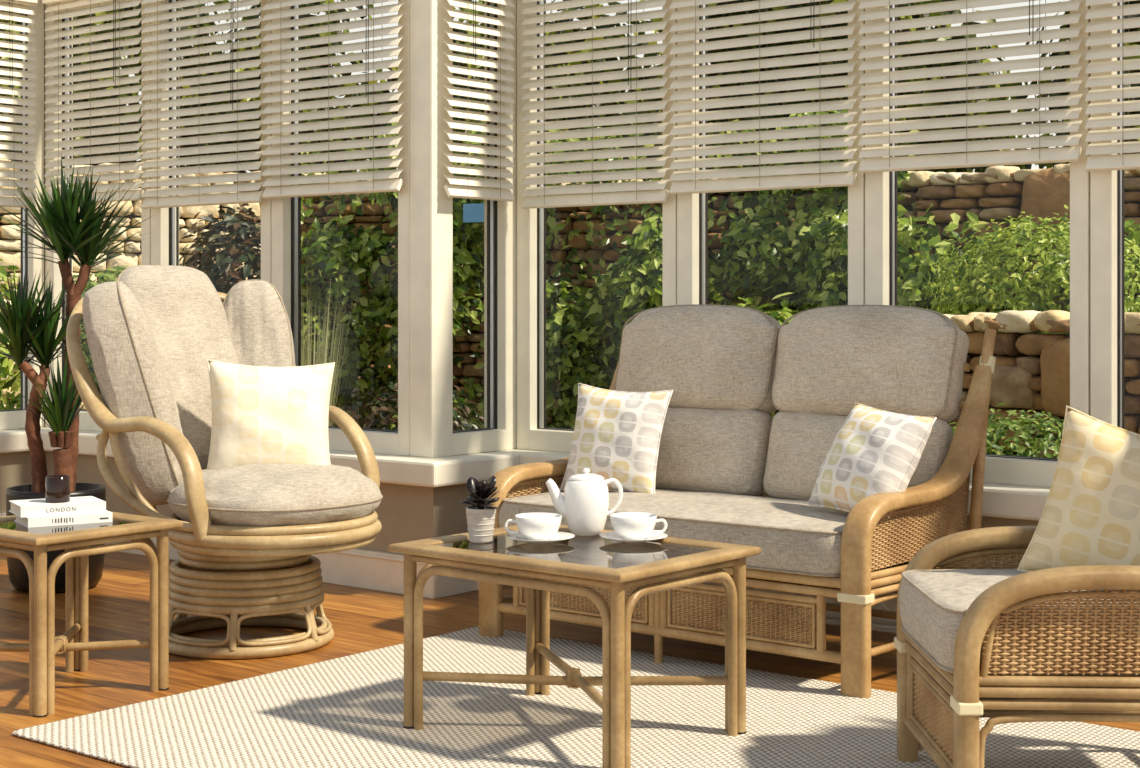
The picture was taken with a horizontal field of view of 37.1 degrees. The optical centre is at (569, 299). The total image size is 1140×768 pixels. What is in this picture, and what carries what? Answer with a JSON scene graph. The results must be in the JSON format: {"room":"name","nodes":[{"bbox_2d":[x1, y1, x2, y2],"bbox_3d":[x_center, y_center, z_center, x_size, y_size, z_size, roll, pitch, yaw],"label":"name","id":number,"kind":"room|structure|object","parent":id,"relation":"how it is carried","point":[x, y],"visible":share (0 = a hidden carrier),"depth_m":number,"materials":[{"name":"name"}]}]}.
{"room":"conservatory","nodes":[
{"label":"conservatory","id":0,"kind":"room"},
{"bbox_2d":[0,451,45,512],"bbox_3d":[-3.456,0.920,7.249,0.340,0.460,2.590,0,0,39],"label":"wall","id":1,"kind":"structure","parent":0,"point":[15,467],"depth_m":8.02,"materials":[{"name":"beige paint"}]},
{"bbox_2d":[0,429,28,452],"bbox_3d":[-3.404,0.666,7.162,0.270,0.094,2.520,0,0,39],"label":"window sill","id":2,"kind":"structure","parent":1,"relation":"on","point":[11,440],"depth_m":7.96,"materials":[{"name":"white paint"}]},
{"bbox_2d":[0,0,43,429],"bbox_3d":[-2.856,-0.426,7.979,0.125,2.088,0.820,0,0,39],"label":"window","id":3,"kind":"structure","parent":1,"relation":"in","point":[11,418],"depth_m":8.23,"materials":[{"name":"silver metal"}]},
{"bbox_2d":[0,0,37,207],"bbox_3d":[-2.796,-0.954,7.876,0.067,1.029,0.727,0,0,39],"label":"blind","id":4,"kind":"object","parent":3,"relation":"attached to","point":[5,200],"visible":0.94,"depth_m":8.08,"materials":[{"name":"beige wood"}]},
{"bbox_2d":[46,451,464,554],"bbox_3d":[-1.597,0.920,7.534,2.885,0.460,0.180,0,0,39],"label":"wall","id":5,"kind":"structure","parent":0,"point":[405,513],"depth_m":6.68,"materials":[{"name":"beige paint"}]},
{"bbox_2d":[44,4,44,426],"bbox_3d":[-2.551,-0.425,8.356,0.128,2.090,0.130,0,0,39],"label":"post","id":6,"kind":"object","parent":5,"relation":"on","point":[44,4],"visible":0.11,"depth_m":8.28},
{"bbox_2d":[45,0,150,431],"bbox_3d":[-2.195,-0.426,8.055,0.820,2.088,0.125,0,0,39],"label":"window","id":7,"kind":"structure","parent":5,"relation":"in","point":[86,422],"depth_m":8.23,"materials":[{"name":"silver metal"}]},
{"bbox_2d":[42,0,143,202],"bbox_3d":[-2.232,-0.961,7.942,0.725,1.016,0.067,0,0,39],"label":"blind","id":8,"kind":"object","parent":7,"relation":"attached to","point":[56,5],"visible":0.84,"depth_m":7.92,"materials":[{"name":"beige wood"}]},
{"bbox_2d":[151,0,271,283],"bbox_3d":[-1.555,-0.426,7.542,0.820,2.088,0.125,0,0,39],"label":"window","id":9,"kind":"structure","parent":5,"relation":"in","point":[164,221],"depth_m":7.71,"materials":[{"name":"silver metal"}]},
{"bbox_2d":[141,0,263,208],"bbox_3d":[-1.621,-0.941,7.452,0.798,1.056,0.067,0,0,39],"label":"blind","id":10,"kind":"object","parent":9,"relation":"attached to","point":[254,196],"visible":1,"depth_m":7.44,"materials":[{"name":"beige wood"}]},
{"bbox_2d":[24,427,475,487],"bbox_3d":[-1.501,0.666,7.402,2.720,0.096,0.246,0,0,39],"label":"window sill","id":11,"kind":"structure","parent":5,"relation":"on","point":[393,469],"depth_m":6.60,"materials":[{"name":"white paint"}]},
{"bbox_2d":[410,0,452,457],"bbox_3d":[-0.550,-0.425,6.730,0.125,2.090,0.125,0,0,39],"label":"post","id":12,"kind":"object","parent":11,"relation":"on","point":[431,209],"visible":0.97,"depth_m":6.68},
{"bbox_2d":[108,537,433,598],"bbox_3d":[-1.521,1.074,7.341,2.564,0.152,0.030,0,0,39],"label":"baseboard","id":13,"kind":"structure","parent":5,"relation":"attached to","point":[359,568],"depth_m":6.77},
{"bbox_2d":[272,0,409,455],"bbox_3d":[-0.915,-0.426,7.029,0.820,2.088,0.125,0,0,39],"label":"window","id":14,"kind":"structure","parent":5,"relation":"in","point":[286,212],"depth_m":6.86,"materials":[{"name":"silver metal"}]},
{"bbox_2d":[262,0,403,198],"bbox_3d":[-0.981,-0.948,6.939,0.798,1.041,0.067,0,0,39],"label":"blind","id":15,"kind":"object","parent":14,"relation":"attached to","point":[390,184],"visible":1,"depth_m":6.92,"materials":[{"name":"beige wood"}]},
{"bbox_2d":[465,481,516,532],"bbox_3d":[-0.385,0.920,6.887,0.185,0.460,0.326,0,0,39],"label":"wall","id":16,"kind":"structure","parent":0,"point":[467,491],"depth_m":6.71,"materials":[{"name":"beige paint"}]},
{"bbox_2d":[434,566,512,598],"bbox_3d":[-0.370,1.074,6.737,0.030,0.152,0.508,0,0,39],"label":"baseboard","id":17,"kind":"structure","parent":16,"relation":"attached to","point":[444,586],"depth_m":6.62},
{"bbox_2d":[452,0,513,455],"bbox_3d":[-0.422,-0.426,6.897,0.125,2.088,0.465,0,0,39],"label":"window","id":18,"kind":"structure","parent":16,"relation":"in","point":[497,434],"depth_m":7.02,"materials":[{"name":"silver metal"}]},
{"bbox_2d":[463,203,483,222],"bbox_3d":[-0.507,-0.510,9.953,0.260,0.110,0.020,0,0,24],"label":"panel","id":19,"kind":"object","parent":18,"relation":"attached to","point":[472,213],"visible":0.51,"depth_m":9.97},
{"bbox_2d":[444,0,514,201],"bbox_3d":[-0.357,-0.935,6.800,0.067,1.067,0.387,0,0,39],"label":"blind","id":20,"kind":"object","parent":18,"relation":"attached to","point":[455,190],"visible":1,"depth_m":6.79,"materials":[{"name":"beige wood"}]},
{"bbox_2d":[452,452,519,481],"bbox_3d":[-0.379,0.666,6.827,0.249,0.094,0.271,0,0,39],"label":"window sill","id":21,"kind":"structure","parent":16,"relation":"on","point":[488,464],"depth_m":6.73,"materials":[{"name":"white paint"}]},
{"bbox_2d":[0,546,1139,767],"bbox_3d":[-0.691,1.180,4.174,8.700,0.060,5.250,0,0,39],"label":"floor","id":22,"kind":"structure","parent":0,"point":[362,620],"depth_m":5.58,"materials":[{"name":"brown wood"}]},
{"bbox_2d":[0,155,152,592],"bbox_3d":[-2.111,0.279,6.831,0.869,1.741,0.729,0,0,-25],"label":"dracaena","id":23,"kind":"object","parent":22,"relation":"on","point":[23,324],"visible":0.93,"depth_m":6.74,"materials":[{"name":"green plant"}]},
{"bbox_2d":[6,483,105,592],"bbox_3d":[-2.055,0.950,6.798,0.384,0.400,0.384,0,0,39],"label":"pot","id":24,"kind":"object","parent":23,"relation":"attached to","point":[17,571],"depth_m":6.68,"materials":[{"name":"black ceramic"}]},
{"bbox_2d":[0,512,182,717],"bbox_3d":[-1.496,0.900,4.993,0.500,0.500,0.500,0,0,39],"label":"side table","id":25,"kind":"object","parent":22,"relation":"on","point":[43,645],"visible":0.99,"depth_m":4.93,"materials":[{"name":"wood"}]},
{"bbox_2d":[14,510,112,527],"bbox_3d":[-1.503,0.643,5.043,0.245,0.028,0.170,0,0,-31],"label":"book","id":26,"kind":"object","parent":25,"relation":"on","point":[42,521],"visible":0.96,"depth_m":4.97,"materials":[{"name":"grey paper"}]},
{"bbox_2d":[9,496,105,517],"bbox_3d":[-1.521,0.613,5.044,0.245,0.032,0.170,0,0,-29],"label":"book","id":27,"kind":"object","parent":26,"relation":"on","point":[83,504],"visible":1,"depth_m":4.99,"materials":[{"name":"grey paper"}]},
{"bbox_2d":[45,475,69,502],"bbox_3d":[-1.514,0.559,5.026,0.070,0.076,0.070,0,0,39],"label":"candle holder","id":28,"kind":"object","parent":27,"relation":"on","point":[57,487],"visible":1,"depth_m":5.00,"materials":[{"name":"brown glass"}]},
{"bbox_2d":[66,265,382,658],"bbox_3d":[-1.115,0.513,5.720,1.052,1.274,0.921,0,0,44],"label":"swivel chair","id":29,"kind":"object","parent":22,"relation":"on","point":[247,539],"visible":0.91,"depth_m":5.54,"materials":[{"name":"fabric"}]},
{"bbox_2d":[82,281,182,504],"bbox_3d":[-1.440,0.310,5.659,0.351,0.744,0.263,0,0,-3],"label":"cushion","id":30,"kind":"object","parent":29,"relation":"on","point":[131,345],"depth_m":5.55,"materials":[{"name":"fabric"}]},
{"bbox_2d":[119,265,237,468],"bbox_3d":[-1.362,0.265,5.944,0.378,0.774,0.455,0,0,42],"label":"cushion","id":31,"kind":"object","parent":29,"relation":"on","point":[188,323],"depth_m":5.87,"materials":[{"name":"fabric"}]},
{"bbox_2d":[224,281,294,366],"bbox_3d":[-1.131,0.300,6.112,0.290,0.744,0.351,0,0,-4],"label":"cushion","id":32,"kind":"object","parent":29,"relation":"on","point":[257,327],"depth_m":6.08,"materials":[{"name":"fabric"}]},
{"bbox_2d":[207,359,334,469],"bbox_3d":[-1.007,0.415,5.715,0.425,0.434,0.224,0,0,-6],"label":"throw pillow","id":33,"kind":"object","parent":29,"relation":"on","point":[261,415],"visible":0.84,"depth_m":5.65,"materials":[{"name":"beige fabric"}]},
{"bbox_2d":[168,463,380,525],"bbox_3d":[-0.971,0.653,5.609,0.662,0.231,0.657,0,0,42],"label":"seat cushion","id":34,"kind":"object","parent":29,"relation":"on","point":[281,494],"depth_m":5.37,"materials":[{"name":"fabric"}]},
{"bbox_2d":[12,626,1139,767],"bbox_3d":[0.278,1.144,4.276,3.020,0.010,1.870,0,0,39],"label":"rug","id":35,"kind":"object","parent":22,"relation":"on","point":[346,711],"visible":0.94,"depth_m":4.54,"materials":[{"name":"beige fabric"}]},
{"bbox_2d":[388,525,761,767],"bbox_3d":[0.010,0.893,4.506,0.790,0.491,0.600,0,0,40],"label":"coffee table","id":36,"kind":"object","parent":35,"relation":"on","point":[666,558],"visible":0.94,"depth_m":4.44,"materials":[{"name":"wicker"}]},
{"bbox_2d":[459,476,499,542],"bbox_3d":[-0.236,0.566,4.604,0.118,0.177,0.113,0,0,39],"label":"potted succulent","id":37,"kind":"object","parent":36,"relation":"on","point":[480,517],"visible":1,"depth_m":4.58,"materials":[{"name":"ceramic"}]},
{"bbox_2d":[466,506,495,542],"bbox_3d":[-0.241,0.609,4.604,0.082,0.092,0.082,0,0,39],"label":"pot","id":38,"kind":"object","parent":37,"relation":"attached to","point":[480,519],"depth_m":4.57,"materials":[{"name":"white ceramic"}]},
{"bbox_2d":[506,532,574,543],"bbox_3d":[-0.080,0.645,4.594,0.186,0.018,0.186,0,0,39],"label":"saucer","id":39,"kind":"object","parent":36,"relation":"on","point":[559,536],"visible":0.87,"depth_m":4.60,"materials":[{"name":"white ceramic"}]},
{"bbox_2d":[504,513,561,539],"bbox_3d":[-0.087,0.615,4.591,0.133,0.066,0.127,0,0,-42],"label":"teacup","id":40,"kind":"object","parent":39,"relation":"on","point":[534,526],"visible":0.92,"depth_m":4.55,"materials":[{"name":"white ceramic"}]},
{"bbox_2d":[545,468,622,535],"bbox_3d":[0.041,0.562,4.747,0.192,0.185,0.127,0,0,-29],"label":"teapot","id":41,"kind":"object","parent":36,"relation":"on","point":[584,505],"visible":0.99,"depth_m":4.71,"materials":[{"name":"white ceramic"}]},
{"bbox_2d":[599,531,667,542],"bbox_3d":[0.172,0.645,4.604,0.186,0.018,0.186,0,0,39],"label":"saucer","id":42,"kind":"object","parent":36,"relation":"on","point":[611,535],"visible":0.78,"depth_m":4.61,"materials":[{"name":"white ceramic"}]},
{"bbox_2d":[610,512,667,539],"bbox_3d":[0.174,0.615,4.604,0.130,0.066,0.130,0,0,-45],"label":"teacup","id":43,"kind":"object","parent":42,"relation":"on","point":[628,525],"visible":0.99,"depth_m":4.57,"materials":[{"name":"white ceramic"}]},
{"bbox_2d":[479,304,996,697],"bbox_3d":[0.546,0.578,5.649,1.526,1.124,0.891,0,0,39],"label":"sofa","id":44,"kind":"object","parent":35,"relation":"on","point":[727,368],"visible":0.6,"depth_m":5.51,"materials":[{"name":"fabric"}]},
{"bbox_2d":[560,383,672,493],"bbox_3d":[0.159,0.490,5.915,0.404,0.390,0.172,0,0,33],"label":"throw pillow","id":45,"kind":"object","parent":44,"relation":"on","point":[617,434],"visible":0.84,"depth_m":5.84,"materials":[{"name":"beige fabric"}]},
{"bbox_2d":[498,488,880,573],"bbox_3d":[0.463,0.739,5.569,1.345,0.173,0.662,0,0,39],"label":"seat cushion","id":46,"kind":"object","parent":44,"relation":"on","point":[793,536],"depth_m":5.24,"materials":[{"name":"fabric"}]},
{"bbox_2d":[616,305,780,495],"bbox_3d":[0.451,0.354,6.082,0.673,0.669,0.331,0,0,39],"label":"cushion","id":47,"kind":"object","parent":44,"relation":"on","point":[719,363],"depth_m":5.93,"materials":[{"name":"beige fabric"}]},
{"bbox_2d":[763,306,968,499],"bbox_3d":[0.978,0.355,5.660,0.673,0.668,0.333,0,0,39],"label":"cushion","id":48,"kind":"object","parent":44,"relation":"on","point":[827,360],"depth_m":5.60,"materials":[{"name":"beige fabric"}]},
{"bbox_2d":[807,403,936,525],"bbox_3d":[0.924,0.498,5.231,0.239,0.342,0.364,0,0,-25],"label":"throw pillow","id":49,"kind":"object","parent":44,"relation":"on","point":[874,451],"visible":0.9,"depth_m":5.14,"materials":[{"name":"beige fabric"}]},
{"bbox_2d":[894,526,1139,767],"bbox_3d":[1.247,0.578,3.915,0.898,1.124,0.756,0,0,0],"label":"armchair","id":50,"kind":"object","parent":35,"relation":"on","point":[972,641],"visible":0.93,"depth_m":3.60,"materials":[{"name":"wicker"}]},
{"bbox_2d":[899,569,1139,671],"bbox_3d":[1.140,0.734,3.915,0.683,0.180,0.580,0,0,0],"label":"seat cushion","id":51,"kind":"object","parent":50,"relation":"on","point":[934,604],"depth_m":3.85,"materials":[{"name":"fabric"}]},
{"bbox_2d":[1017,405,1139,571],"bbox_3d":[1.295,0.495,3.943,0.498,0.488,0.190,0,0,26],"label":"throw pillow","id":52,"kind":"object","parent":50,"relation":"on","point":[1090,515],"visible":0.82,"depth_m":3.92,"materials":[{"name":"beige fabric"}]},
{"bbox_2d":[519,481,1038,586],"bbox_3d":[2.004,0.920,5.299,5.900,0.460,0.184,0,0,39],"label":"wall","id":53,"kind":"structure","parent":0,"point":[986,522],"depth_m":5.64,"materials":[{"name":"beige paint"}]},
{"bbox_2d":[517,0,676,452],"bbox_3d":[0.131,-0.426,6.839,0.810,2.088,0.125,0,0,39],"label":"window","id":54,"kind":"structure","parent":53,"relation":"in","point":[533,433],"depth_m":7.02,"materials":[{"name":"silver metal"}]},
{"bbox_2d":[521,0,668,208],"bbox_3d":[0.089,-0.921,6.730,0.714,1.096,0.067,0,0,39],"label":"blind","id":55,"kind":"object","parent":54,"relation":"attached to","point":[654,194],"visible":1,"depth_m":6.72,"materials":[{"name":"beige wood"}]},
{"bbox_2d":[591,578,896,632],"bbox_3d":[2.010,1.074,5.159,5.715,0.152,0.030,0,0,39],"label":"baseboard","id":56,"kind":"structure","parent":53,"relation":"attached to","point":[891,604],"depth_m":6.00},
{"bbox_2d":[492,449,1049,520],"bbox_3d":[1.993,0.666,5.253,5.860,0.096,0.249,0,0,39],"label":"window sill","id":57,"kind":"structure","parent":53,"relation":"on","point":[1021,502],"depth_m":5.57,"materials":[{"name":"white paint"}]},
{"bbox_2d":[514,0,516,448],"bbox_3d":[-0.236,-0.425,7.126,0.118,2.090,0.134,0,0,39],"label":"post","id":58,"kind":"object","parent":57,"relation":"on","point":[515,1],"visible":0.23,"depth_m":7.04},
{"bbox_2d":[677,0,864,304],"bbox_3d":[0.764,-0.426,6.332,0.813,2.088,0.125,0,0,39],"label":"window","id":59,"kind":"structure","parent":53,"relation":"in","point":[692,209],"depth_m":6.50,"materials":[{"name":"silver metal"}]},
{"bbox_2d":[669,0,856,193],"bbox_3d":[0.695,-0.936,6.245,0.789,1.066,0.067,0,0,39],"label":"blind","id":60,"kind":"object","parent":59,"relation":"attached to","point":[844,177],"visible":1,"depth_m":6.23,"materials":[{"name":"beige wood"}]},
{"bbox_2d":[865,0,1089,487],"bbox_3d":[1.402,-0.426,5.820,0.822,2.088,0.125,0,0,39],"label":"window","id":61,"kind":"structure","parent":53,"relation":"in","point":[880,187],"depth_m":5.63,"materials":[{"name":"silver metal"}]},
{"bbox_2d":[858,0,1081,172],"bbox_3d":[1.332,-0.958,5.734,0.798,1.022,0.067,0,0,39],"label":"blind","id":62,"kind":"object","parent":61,"relation":"attached to","point":[1057,154],"visible":1,"depth_m":5.72,"materials":[{"name":"beige wood"}]},
{"bbox_2d":[1090,2,1124,428],"bbox_3d":[2.043,-0.426,5.307,0.820,2.088,0.125,0,0,39],"label":"window","id":63,"kind":"structure","parent":53,"relation":"in","point":[1107,188],"depth_m":5.50,"materials":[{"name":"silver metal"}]},
{"bbox_2d":[1085,0,1139,171],"bbox_3d":[1.973,-0.941,5.220,0.796,1.056,0.067,0,0,39],"label":"blind","id":64,"kind":"object","parent":63,"relation":"attached to","point":[1128,161],"visible":1,"depth_m":5.41,"materials":[{"name":"beige wood"}]},
{"label":"outside","id":65,"kind":"structure","parent":0,"visible":0},
{"bbox_3d":[2.823,1.360,13.116,40.000,0.180,36.000,0,0,39],"label":"ground","id":66,"kind":"structure","parent":65,"visible":0},
{"bbox_2d":[0,258,20,409],"bbox_3d":[-3.510,0.472,9.620,1.085,1.597,1.168,0,0,39],"label":"round bush","id":67,"kind":"object","parent":66,"relation":"on","point":[6,367],"visible":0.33,"depth_m":9.49,"materials":[{"name":"green plant"}]},
{"bbox_2d":[0,19,20,41],"bbox_3d":[-7.545,-1.512,16.943,3.926,5.581,3.775,0,0,39],"label":"tree","id":68,"kind":"object","parent":66,"relation":"on","point":[1,20],"visible":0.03,"depth_m":17.38,"materials":[{"name":"green plant"}]},
{"bbox_2d":[0,15,140,164],"bbox_3d":[-7.174,-1.731,22.653,3.957,6.017,3.800,0,0,44],"label":"tree","id":69,"kind":"object","parent":66,"relation":"on","point":[76,17],"visible":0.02,"depth_m":22.05,"materials":[{"name":"green plant"}]},
{"bbox_2d":[73,258,128,396],"bbox_3d":[-2.391,0.523,9.031,0.795,1.494,0.798,0,0,39],"label":"round bush","id":70,"kind":"object","parent":66,"relation":"on","point":[104,276],"visible":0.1,"depth_m":8.91,"materials":[{"name":"green plant"}]},
{"bbox_2d":[0,159,369,428],"bbox_3d":[-3.312,0.186,11.094,6.546,2.168,0.383,0,0,-29],"label":"wall","id":71,"kind":"structure","parent":66,"relation":"on","point":[186,214],"depth_m":11.15,"materials":[{"name":"stone"}]},
{"bbox_2d":[73,0,372,173],"bbox_3d":[-4.015,-1.379,19.898,4.136,5.316,3.685,0,0,39],"label":"tree","id":72,"kind":"object","parent":66,"relation":"on","point":[222,1],"visible":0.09,"depth_m":19.23,"materials":[{"name":"green plant"}]},
{"bbox_2d":[179,203,305,352],"bbox_3d":[-1.942,0.345,9.869,0.856,1.850,0.826,0,0,39],"label":"shrub","id":73,"kind":"object","parent":66,"relation":"on","point":[226,261],"visible":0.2,"depth_m":9.74,"materials":[{"name":"green plant"}]},
{"bbox_2d":[301,273,355,425],"bbox_3d":[-1.335,0.507,8.654,0.445,1.325,0.505,0,0,39],"label":"ornamental grass","id":74,"kind":"object","parent":66,"relation":"on","point":[305,361],"depth_m":8.62,"materials":[{"name":"green plant"}]},
{"bbox_2d":[329,379,483,430],"bbox_3d":[-0.750,0.819,8.218,0.819,0.903,0.815,0,0,-10],"label":"shrub","id":75,"kind":"object","parent":66,"relation":"on","point":[380,409],"visible":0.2,"depth_m":8.21,"materials":[{"name":"green plant"}]},
{"bbox_2d":[301,0,661,179],"bbox_3d":[-0.640,-1.083,17.919,3.984,4.726,3.929,0,0,36],"label":"tree","id":76,"kind":"object","parent":66,"relation":"on","point":[480,1],"visible":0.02,"depth_m":17.30,"materials":[{"name":"green plant"}]},
{"bbox_2d":[301,171,944,428],"bbox_3d":[0.239,0.261,10.403,4.295,2.018,0.383,0,0,18],"label":"wall","id":77,"kind":"structure","parent":66,"relation":"on","point":[372,215],"depth_m":10.35,"materials":[{"name":"brown stone"}]},
{"bbox_2d":[301,110,918,429],"bbox_3d":[-0.047,0.058,9.979,4.121,2.350,0.726,0,0,18],"label":"hedge","id":78,"kind":"object","parent":77,"relation":"attached to","point":[621,298],"visible":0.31,"depth_m":10.05,"materials":[{"name":"green plant"}]},
{"bbox_2d":[618,66,661,123],"bbox_3d":[-0.200,-1.260,22.915,3.890,5.080,3.789,0,0,39],"label":"tree","id":79,"kind":"object","parent":66,"relation":"on","point":[631,90],"visible":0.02,"depth_m":22.26,"materials":[{"name":"green plant"}]},
{"bbox_2d":[737,292,798,418],"bbox_3d":[0.948,0.616,8.588,0.905,1.310,0.843,0,0,39],"label":"leafy shrub","id":80,"kind":"object","parent":66,"relation":"on","point":[785,313],"visible":0.05,"depth_m":8.53,"materials":[{"name":"green plant"}]},
{"bbox_2d":[596,0,1031,180],"bbox_3d":[2.439,-1.467,15.296,4.111,5.493,3.788,0,0,-45],"label":"tree","id":81,"kind":"object","parent":66,"relation":"on","point":[948,170],"visible":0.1,"depth_m":14.41,"materials":[{"name":"green plant"}]},
{"bbox_2d":[937,46,1035,172],"bbox_3d":[3.655,-0.955,20.087,3.846,4.471,3.774,0,0,34],"label":"tree","id":82,"kind":"object","parent":66,"relation":"on","point":[967,169],"visible":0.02,"depth_m":19.50,"materials":[{"name":"green plant"}]},
{"bbox_2d":[949,403,1063,457],"bbox_3d":[1.778,0.838,6.728,0.821,0.866,0.647,0,0,39],"label":"shrub","id":83,"kind":"object","parent":66,"relation":"on","point":[1016,425],"visible":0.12,"depth_m":6.62,"materials":[{"name":"green plant"}]},
{"bbox_2d":[903,163,1139,333],"bbox_3d":[4.706,0.272,7.277,7.222,1.996,0.404,0,0,40],"label":"wall","id":84,"kind":"structure","parent":66,"relation":"on","point":[998,193],"depth_m":9.11,"materials":[{"name":"brown stone"}]},
{"bbox_2d":[921,205,1139,333],"bbox_3d":[2.288,0.405,8.244,1.334,1.731,0.828,0,0,34],"label":"clipped hedge","id":85,"kind":"object","parent":66,"relation":"on","point":[1026,295],"visible":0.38,"depth_m":8.10,"materials":[{"name":"green plant"}]},
{"bbox_2d":[943,310,1139,457],"bbox_3d":[3.646,0.656,6.112,6.418,1.227,0.402,0,0,39],"label":"wall","id":86,"kind":"structure","parent":66,"relation":"on","point":[1032,369],"depth_m":7.26,"materials":[{"name":"brown stone"}]},
{"bbox_2d":[988,0,1139,169],"bbox_3d":[5.689,-1.449,13.161,3.967,5.456,3.802,0,0,41],"label":"tree","id":87,"kind":"object","parent":66,"relation":"on","point":[1047,165],"visible":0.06,"depth_m":12.96,"materials":[{"name":"green plant"}]},
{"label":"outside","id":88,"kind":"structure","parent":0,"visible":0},
{"bbox_2d":[807,204,1013,314],"bbox_3d":[1.764,0.211,8.947,1.157,1.462,0.510,0,0,39],"label":"ivy","id":89,"kind":"object","parent":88,"point":[920,263],"visible":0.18,"depth_m":8.91,"materials":[{"name":"green plant"}]},
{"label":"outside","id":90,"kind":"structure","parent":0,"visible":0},
{"bbox_2d":[1040,219,1139,302],"bbox_3d":[2.670,-0.189,8.466,0.696,0.467,0.261,0,0,39],"label":"ivy","id":91,"kind":"object","parent":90,"point":[1130,227],"visible":0.09,"depth_m":8.39,"materials":[{"name":"green plant"}]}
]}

